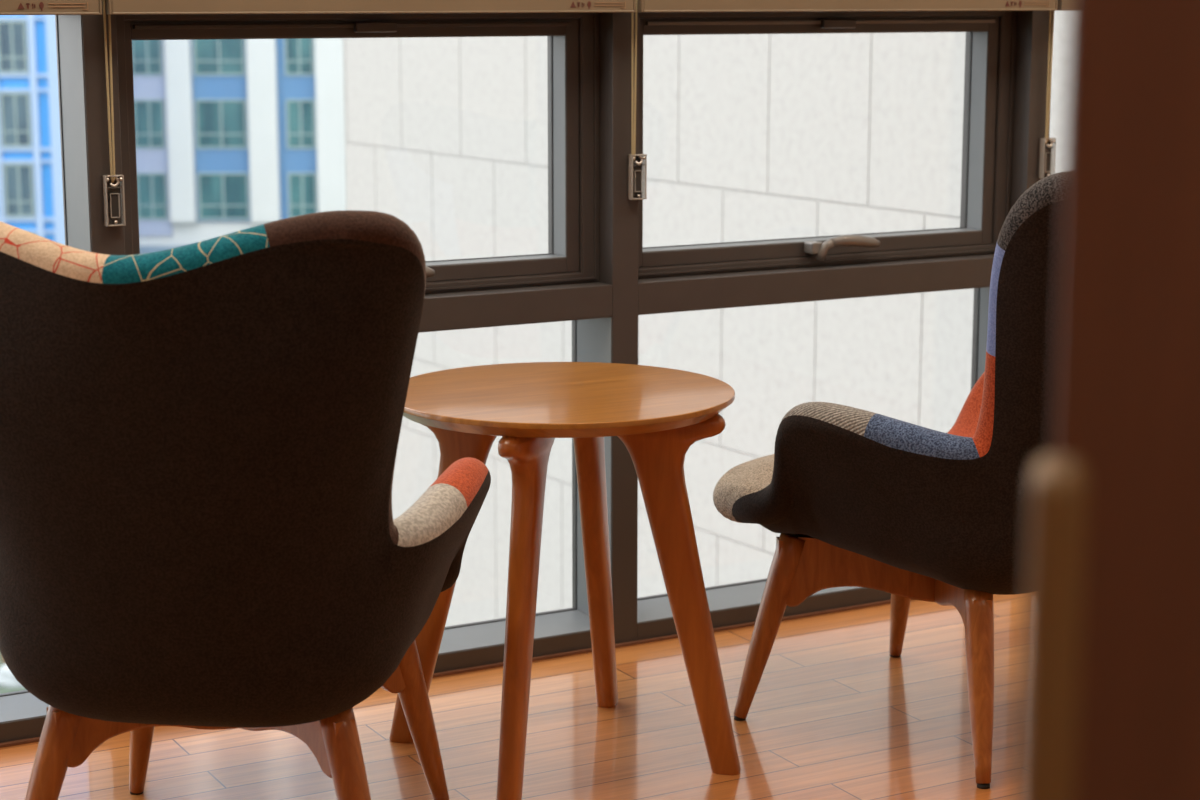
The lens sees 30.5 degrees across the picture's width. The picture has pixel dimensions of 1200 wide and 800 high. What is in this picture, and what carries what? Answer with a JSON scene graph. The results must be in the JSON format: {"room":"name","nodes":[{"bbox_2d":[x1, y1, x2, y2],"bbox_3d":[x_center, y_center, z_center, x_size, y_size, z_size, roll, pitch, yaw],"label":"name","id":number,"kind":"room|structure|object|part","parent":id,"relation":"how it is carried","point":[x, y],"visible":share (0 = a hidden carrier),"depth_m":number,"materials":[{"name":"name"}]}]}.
{"room":"lounge","nodes":[
{"label":"lounge","id":0,"kind":"room"},
{"bbox_2d":[0,593,1025,799],"bbox_3d":[-0.182,1.207,0.682,8.520,0.120,6.560,-6,12,-28],"label":"floor","id":1,"kind":"structure","parent":0,"point":[831,715],"depth_m":3.77,"materials":[{"name":"laminate"}]},
{"bbox_2d":[0,210,490,799],"bbox_3d":[-0.528,0.192,3.113,0.753,0.996,0.909,1,10,7],"label":"armchair","id":2,"kind":"object","parent":1,"relation":"on","point":[199,441],"visible":1,"depth_m":2.73,"materials":[{"name":"brown fabric"}]},
{"bbox_3d":[-0.765,0.557,3.023,0.134,0.307,0.047,-7,13,-35],"label":"leg","id":3,"kind":"part","parent":2,"relation":"part of","materials":[{"name":"brown wood"}]},
{"bbox_3d":[-0.709,0.467,3.436,0.047,0.333,0.124,-8,13,-37],"label":"leg","id":4,"kind":"part","parent":2,"relation":"part of","materials":[{"name":"brown wood"}]},
{"bbox_3d":[-0.522,0.413,3.186,0.580,0.125,0.030,-8,13,-38],"label":"cross rail","id":5,"kind":"part","parent":2,"relation":"part of","materials":[{"name":"brown wood"}]},
{"bbox_3d":[-0.522,0.412,3.186,0.030,0.125,0.580,-8,13,-38],"label":"cross rail","id":6,"kind":"part","parent":2,"relation":"part of","materials":[{"name":"brown wood"}]},
{"bbox_3d":[-0.330,0.566,2.972,0.047,0.307,0.134,-9,14,-40],"label":"leg","id":7,"kind":"part","parent":2,"relation":"part of","materials":[{"name":"brown wood"}]},
{"bbox_3d":[-0.285,0.476,3.387,0.124,0.333,0.047,-8,13,-38],"label":"leg","id":8,"kind":"part","parent":2,"relation":"part of","materials":[{"name":"brown wood"}]},
{"bbox_2d":[0,578,890,742],"bbox_3d":[-1.732,0.622,3.424,7.904,0.039,0.164,-6,12,-28],"label":"window frame","id":9,"kind":"structure","parent":1,"relation":"on","point":[32,727],"depth_m":4.29,"materials":[{"name":"brown metal"}]},
{"bbox_2d":[0,599,914,747],"bbox_3d":[-1.691,0.652,3.351,8.120,0.006,0.010,-6,12,-28],"label":"trim","id":10,"kind":"structure","parent":1,"relation":"on","point":[569,653],"depth_m":4.30,"materials":[{"name":"brown wood"}]},
{"bbox_2d":[389,362,740,799],"bbox_3d":[-0.065,0.289,3.624,0.567,0.620,0.567,-6,12,-28],"label":"side table","id":11,"kind":"object","parent":1,"relation":"on","point":[657,413],"visible":0.93,"depth_m":3.54,"materials":[{"name":"brown wood"}]},
{"bbox_3d":[-0.242,0.293,3.677,0.241,0.595,0.054,3,11,16],"label":"leg","id":12,"kind":"part","parent":11,"relation":"part of","materials":[{"name":"brown wood"}]},
{"bbox_3d":[-0.116,0.334,3.452,0.054,0.595,0.241,3,11,16],"label":"leg","id":13,"kind":"part","parent":11,"relation":"part of","materials":[{"name":"brown wood"}]},
{"bbox_3d":[-0.014,0.270,3.801,0.054,0.595,0.241,3,11,16],"label":"leg","id":14,"kind":"part","parent":11,"relation":"part of","materials":[{"name":"brown wood"}]},
{"bbox_3d":[0.113,0.311,3.577,0.241,0.595,0.054,3,11,16],"label":"leg","id":15,"kind":"part","parent":11,"relation":"part of","materials":[{"name":"brown wood"}]},
{"bbox_2d":[713,172,1062,788],"bbox_3d":[0.622,0.070,3.779,0.909,0.996,0.753,9,14,40],"label":"armchair","id":16,"kind":"object","parent":1,"relation":"on","point":[855,497],"visible":0.56,"depth_m":3.51,"materials":[{"name":"brown fabric"}]},
{"bbox_3d":[0.296,0.394,3.835,0.124,0.333,0.047,-1,10,-4],"label":"leg","id":17,"kind":"part","parent":16,"relation":"part of","materials":[{"name":"brown wood"}]},
{"bbox_3d":[0.597,0.292,3.840,0.580,0.125,0.030,-1,10,-4],"label":"cross rail","id":18,"kind":"part","parent":16,"relation":"part of","materials":[{"name":"brown wood"}]},
{"bbox_3d":[0.574,0.335,4.154,0.047,0.333,0.124,-1,10,-5],"label":"leg","id":19,"kind":"part","parent":16,"relation":"part of","materials":[{"name":"brown wood"}]},
{"bbox_3d":[0.597,0.292,3.840,0.030,0.125,0.580,-1,10,-4],"label":"cross rail","id":20,"kind":"part","parent":16,"relation":"part of","materials":[{"name":"brown wood"}]},
{"bbox_3d":[0.616,0.458,3.560,0.047,0.307,0.134,0,10,-1],"label":"leg","id":21,"kind":"part","parent":16,"relation":"part of","materials":[{"name":"brown wood"}]},
{"bbox_2d":[1018,0,1199,799],"bbox_3d":[0.530,0.106,0.620,0.806,2.052,0.115,2,11,12],"label":"door","id":22,"kind":"structure","parent":1,"relation":"on","point":[1110,710],"depth_m":0.69,"materials":[{"name":"brown wood"}]},
{"bbox_3d":[0.136,0.419,0.724,0.016,0.814,0.040,2,11,12],"label":"pull handle","id":23,"kind":"part","parent":22,"relation":"part of","materials":[{"name":"brown wood"}]},
{"bbox_3d":[-1.766,-1.838,3.031,8.520,0.180,0.300,-6,12,-28],"label":"wall","id":24,"kind":"structure","parent":0,"visible":0},
{"bbox_2d":[0,15,91,722],"bbox_3d":[-1.295,-0.611,3.438,0.938,2.381,0.150,-6,12,-28],"label":"window","id":25,"kind":"structure","parent":24,"relation":"in","point":[19,705],"depth_m":3.71,"materials":[{"name":"grey metal"}]},
{"bbox_2d":[0,0,101,14],"bbox_3d":[-1.243,-1.020,3.254,0.985,1.441,0.078,-6,12,-28],"label":"roller blind","id":26,"kind":"object","parent":24,"relation":"attached to","point":[7,7],"visible":1,"depth_m":3.51,"materials":[{"name":"beige fabric"}]},
{"bbox_2d":[18,2,43,10],"bbox_3d":[-0.905,-0.626,3.498,0.042,0.014,0.001,-6,12,-28],"label":"print","id":27,"kind":"object","parent":26,"relation":"attached to","point":[22,6],"depth_m":3.50},
{"bbox_2d":[48,2,87,9],"bbox_3d":[-0.852,-0.632,3.527,0.064,0.012,0.001,-6,12,-28],"label":"print","id":28,"kind":"object","parent":26,"relation":"attached to","point":[51,5],"depth_m":3.53},
{"bbox_2d":[55,0,124,254],"bbox_3d":[-0.862,-0.636,3.682,0.056,2.420,0.165,-6,12,-28],"label":"window frame","id":29,"kind":"structure","parent":24,"relation":"attached to","point":[104,239],"depth_m":3.64,"materials":[{"name":"brown metal"}]},
{"bbox_2d":[102,174,125,226],"bbox_3d":[-0.809,-0.332,3.661,0.032,0.085,0.018,-6,12,-28],"label":"holder","id":30,"kind":"object","parent":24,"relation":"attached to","point":[113,193],"visible":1,"depth_m":3.66,"materials":[{"name":"silver plastic"}]},
{"bbox_2d":[116,13,993,653],"bbox_3d":[-1.732,-0.569,3.205,7.904,2.381,0.164,-6,12,-28],"label":"window","id":31,"kind":"structure","parent":24,"relation":"in","point":[573,39],"depth_m":4.14,"materials":[{"name":"brown metal"}]},
{"bbox_3d":[-0.437,-0.446,3.973,0.866,0.474,0.077,-6,12,-28],"label":"sash frame","id":32,"kind":"part","parent":31,"relation":"part of","materials":[{"name":"brown metal"}]},
{"bbox_3d":[-0.418,-0.663,3.892,0.834,0.007,0.012,-6,12,-28],"label":"head rail","id":33,"kind":"part","parent":31,"relation":"part of","materials":[{"name":"brown metal"}]},
{"bbox_3d":[-0.434,-0.443,3.976,0.938,0.510,0.105,-6,12,-28],"label":"frame","id":34,"kind":"part","parent":31,"relation":"part of","materials":[{"name":"brown metal"}]},
{"bbox_2d":[103,0,635,182],"bbox_3d":[-0.372,-1.107,3.728,0.985,1.441,0.078,-6,12,-28],"label":"roller blind","id":35,"kind":"object","parent":31,"relation":"attached to","point":[114,7],"visible":1,"depth_m":3.75,"materials":[{"name":"beige fabric"}]},
{"bbox_3d":[-0.809,-1.041,3.524,0.016,1.386,0.007,-6,12,-28],"label":"pull cord","id":36,"kind":"part","parent":35,"relation":"part of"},
{"bbox_3d":[-0.367,-0.689,3.798,0.975,0.042,0.018,-6,12,-28],"label":"rail","id":37,"kind":"part","parent":35,"relation":"part of","materials":[{"name":"beige metal"}]},
{"bbox_2d":[571,1,590,8],"bbox_3d":[-0.035,-0.713,3.972,0.042,0.014,0.001,-6,12,-28],"label":"print","id":38,"kind":"object","parent":35,"relation":"attached to","point":[574,4],"depth_m":3.97},
{"bbox_2d":[594,2,622,5],"bbox_3d":[0.018,-0.719,4.001,0.064,0.012,0.001,-6,12,-28],"label":"print","id":39,"kind":"object","parent":35,"relation":"attached to","point":[595,3],"depth_m":4.00},
{"bbox_3d":[-0.376,-0.222,3.966,0.167,0.052,0.043,-3,11,-18],"label":"handle","id":40,"kind":"part","parent":31,"relation":"part of","materials":[{"name":"grey metal"}]},
{"bbox_2d":[631,0,1057,160],"bbox_3d":[0.498,-1.194,4.202,0.985,1.441,0.078,-6,12,-28],"label":"roller blind","id":41,"kind":"object","parent":31,"relation":"attached to","point":[641,5],"visible":0.99,"depth_m":4.21,"materials":[{"name":"beige fabric"}]},
{"bbox_3d":[0.062,-1.129,3.998,0.016,1.386,0.007,-6,12,-28],"label":"pull cord","id":42,"kind":"part","parent":41,"relation":"part of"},
{"bbox_3d":[0.503,-0.776,4.272,0.975,0.042,0.018,-6,12,-28],"label":"rail","id":43,"kind":"part","parent":41,"relation":"part of","materials":[{"name":"beige metal"}]},
{"bbox_2d":[1005,1,1021,6],"bbox_3d":[0.836,-0.800,4.446,0.042,0.014,0.001,-6,12,-28],"label":"print","id":44,"kind":"object","parent":41,"relation":"attached to","point":[1007,3],"depth_m":4.45},
{"bbox_2d":[1024,4,1048,6],"bbox_3d":[0.889,-0.806,4.475,0.064,0.012,0.001,-6,12,-28],"label":"print","id":45,"kind":"object","parent":41,"relation":"attached to","point":[1025,5],"depth_m":4.47},
{"bbox_2d":[572,12,638,643],"bbox_3d":[0.009,-0.724,4.156,0.056,2.420,0.165,-6,12,-28],"label":"window frame","id":46,"kind":"structure","parent":24,"relation":"attached to","point":[618,214],"depth_m":4.17,"materials":[{"name":"brown metal"}]},
{"bbox_2d":[628,154,646,199],"bbox_3d":[0.070,-0.420,4.140,0.032,0.085,0.018,-6,12,-28],"label":"holder","id":47,"kind":"object","parent":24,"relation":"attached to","point":[637,169],"visible":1,"depth_m":4.14,"materials":[{"name":"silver metal"}]},
{"bbox_3d":[0.067,-0.421,4.146,0.031,0.083,0.004,-6,12,-28],"label":"plate","id":48,"kind":"part","parent":47,"relation":"part of","materials":[{"name":"brown metal"}]},
{"bbox_2d":[637,11,1016,622],"bbox_3d":[0.446,-0.786,4.386,0.938,2.381,0.150,-6,12,-28],"label":"window","id":49,"kind":"structure","parent":24,"relation":"in","point":[990,42],"depth_m":4.52,"materials":[{"name":"brown metal"}]},
{"bbox_3d":[0.434,-0.533,4.447,0.866,0.474,0.077,-6,12,-28],"label":"sash frame","id":50,"kind":"part","parent":49,"relation":"part of","materials":[{"name":"brown metal"}]},
{"bbox_3d":[0.452,-0.750,4.366,0.834,0.007,0.012,-6,12,-28],"label":"head rail","id":51,"kind":"part","parent":49,"relation":"part of","materials":[{"name":"grey metal"}]},
{"bbox_3d":[0.437,-0.530,4.450,0.938,0.510,0.105,-6,12,-28],"label":"frame","id":52,"kind":"part","parent":49,"relation":"part of","materials":[{"name":"brown metal"}]},
{"bbox_3d":[0.495,-0.309,4.440,0.167,0.052,0.043,-3,11,-18],"label":"handle","id":53,"kind":"part","parent":49,"relation":"part of","materials":[{"name":"grey metal"}]},
{"bbox_2d":[971,11,1051,389],"bbox_3d":[0.879,-0.811,4.630,0.056,2.420,0.165,-6,12,-28],"label":"trim","id":54,"kind":"structure","parent":24,"relation":"attached to","point":[1032,29],"depth_m":4.59,"materials":[{"name":"brown metal"}]},
{"bbox_2d":[1038,138,1055,178],"bbox_3d":[0.937,-0.507,4.612,0.032,0.085,0.018,-6,12,-28],"label":"holder","id":55,"kind":"object","parent":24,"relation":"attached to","point":[1047,152],"visible":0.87,"depth_m":4.61,"materials":[{"name":"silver metal"}]},
{"bbox_3d":[0.934,-0.508,4.619,0.031,0.083,0.004,-6,12,-28],"label":"plate","id":56,"kind":"part","parent":55,"relation":"part of","materials":[{"name":"brown metal"}]},
{"bbox_3d":[0.938,-0.507,4.611,0.032,0.079,0.014,-6,12,-28],"label":"casing","id":57,"kind":"part","parent":55,"relation":"part of","materials":[{"name":"white plastic"}]},
{"bbox_2d":[1045,0,1069,143],"bbox_3d":[1.369,-1.281,4.676,0.985,1.441,0.078,-6,12,-28],"label":"roller blind","id":58,"kind":"object","parent":24,"relation":"attached to","point":[1063,5],"visible":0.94,"depth_m":4.56,"materials":[{"name":"beige fabric"}]},
{"bbox_3d":[0.932,-1.216,4.472,0.016,1.386,0.007,-6,12,-28],"label":"pull cord","id":59,"kind":"part","parent":58,"relation":"part of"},
{"bbox_3d":[1.373,-0.863,4.746,0.975,0.042,0.018,-6,12,-28],"label":"rail","id":60,"kind":"part","parent":58,"relation":"part of","materials":[{"name":"beige metal"}]},
{"label":"outside","id":61,"kind":"structure","parent":0,"visible":0},
{"bbox_2d":[0,651,25,693],"bbox_3d":[-26.583,-0.023,59.300,170.000,0.300,119.400,-6,12,-28],"label":"ground","id":62,"kind":"structure","parent":61,"point":[2,689],"depth_m":34.06,"materials":[{"name":"grey"}]},
{"bbox_2d":[0,664,22,687],"bbox_3d":[-9.085,4.256,34.302,0.709,0.323,0.529,-6,12,-28],"label":"boulder","id":63,"kind":"object","parent":62,"relation":"on","point":[7,679],"visible":0.34,"depth_m":34.11,"materials":[{"name":"stone"}]},
{"bbox_2d":[0,15,64,244],"bbox_3d":[-24.675,-14.653,84.681,10.650,67.300,12.130,0,10,0],"label":"apartment building","id":64,"kind":"structure","parent":62,"relation":"on","point":[31,187],"depth_m":79.46,"materials":[{"name":"stone"}]},
{"bbox_3d":[-21.755,-25.377,76.645,0.190,43.300,0.180,0,10,0],"label":"vertical trim","id":65,"kind":"part","parent":64,"relation":"part of","materials":[{"name":"blue paint"}]},
{"bbox_3d":[-21.080,-12.677,78.934,0.900,1.710,0.020,0,10,0],"label":"pane","id":66,"kind":"part","parent":64,"relation":"part of","materials":[{"name":"glass"}]},
{"bbox_3d":[-21.080,-10.114,79.405,0.900,1.800,0.020,0,10,0],"label":"pane","id":67,"kind":"part","parent":64,"relation":"part of","materials":[{"name":"glass"}]},
{"bbox_3d":[-21.080,-7.612,79.865,0.900,1.790,0.020,0,10,0],"label":"pane","id":68,"kind":"part","parent":64,"relation":"part of","materials":[{"name":"glass"}]},
{"bbox_3d":[-20.380,-25.377,76.645,0.240,43.300,0.180,0,10,0],"label":"vertical trim","id":69,"kind":"part","parent":64,"relation":"part of","materials":[{"name":"blue paint"}]},
{"bbox_3d":[-19.600,-25.377,76.645,0.500,43.300,0.180,0,10,0],"label":"vertical trim","id":70,"kind":"part","parent":64,"relation":"part of","materials":[{"name":"paint"}]},
{"bbox_2d":[132,38,345,253],"bbox_3d":[-13.350,-16.688,90.220,10.700,73.300,14.500,0,10,0],"label":"apartment building","id":71,"kind":"structure","parent":62,"relation":"on","point":[232,135],"depth_m":84.35,"materials":[{"name":"blue stone"}]},
{"bbox_3d":[-17.550,-13.340,83.896,1.560,1.760,0.020,0,10,0],"label":"pane","id":72,"kind":"part","parent":71,"relation":"part of","materials":[{"name":"teal glass"}]},
{"bbox_3d":[-17.550,-10.591,84.401,1.560,1.730,0.020,0,10,0],"label":"pane","id":73,"kind":"part","parent":71,"relation":"part of","materials":[{"name":"teal glass"}]},
{"bbox_3d":[-17.550,-7.866,84.902,1.560,1.670,0.020,0,10,0],"label":"pane","id":74,"kind":"part","parent":71,"relation":"part of","materials":[{"name":"teal glass"}]},
{"bbox_3d":[-17.575,-28.942,81.104,2.050,45.900,0.120,0,10,0],"label":"facade panel","id":75,"kind":"part","parent":71,"relation":"part of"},
{"bbox_3d":[-14.525,-13.340,83.896,1.810,1.760,0.020,0,10,0],"label":"pane","id":76,"kind":"part","parent":71,"relation":"part of","materials":[{"name":"teal glass"}]},
{"bbox_3d":[-14.525,-10.591,84.401,1.810,1.730,0.020,0,10,0],"label":"pane","id":77,"kind":"part","parent":71,"relation":"part of","materials":[{"name":"teal glass"}]},
{"bbox_3d":[-14.525,-29.212,81.054,2.150,45.350,0.120,0,10,0],"label":"facade panel","id":78,"kind":"part","parent":71,"relation":"part of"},
{"bbox_3d":[-14.525,-7.866,84.902,1.810,1.670,0.020,0,10,0],"label":"pane","id":79,"kind":"part","parent":71,"relation":"part of","materials":[{"name":"teal glass"}]},
{"bbox_3d":[-11.600,-29.212,81.054,1.500,45.350,0.120,0,10,0],"label":"facade panel","id":80,"kind":"part","parent":71,"relation":"part of","materials":[{"name":"blue paint"}]},
{"bbox_3d":[-11.470,-13.340,83.896,0.960,1.760,0.020,0,10,0],"label":"pane","id":81,"kind":"part","parent":71,"relation":"part of","materials":[{"name":"teal glass"}]},
{"bbox_3d":[-11.470,-10.591,84.401,0.960,1.730,0.020,0,10,0],"label":"pane","id":82,"kind":"part","parent":71,"relation":"part of","materials":[{"name":"teal glass"}]},
{"bbox_3d":[-11.470,-7.866,84.902,0.960,1.670,0.020,0,10,0],"label":"pane","id":83,"kind":"part","parent":71,"relation":"part of","materials":[{"name":"teal glass"}]},
{"bbox_2d":[343,11,1068,626],"bbox_3d":[3.599,1.036,11.450,7.000,15.929,7.690,-7,12,-32],"label":"building wall","id":84,"kind":"structure","parent":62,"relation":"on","point":[747,137],"depth_m":9.50,"materials":[{"name":"stone"}]}
]}

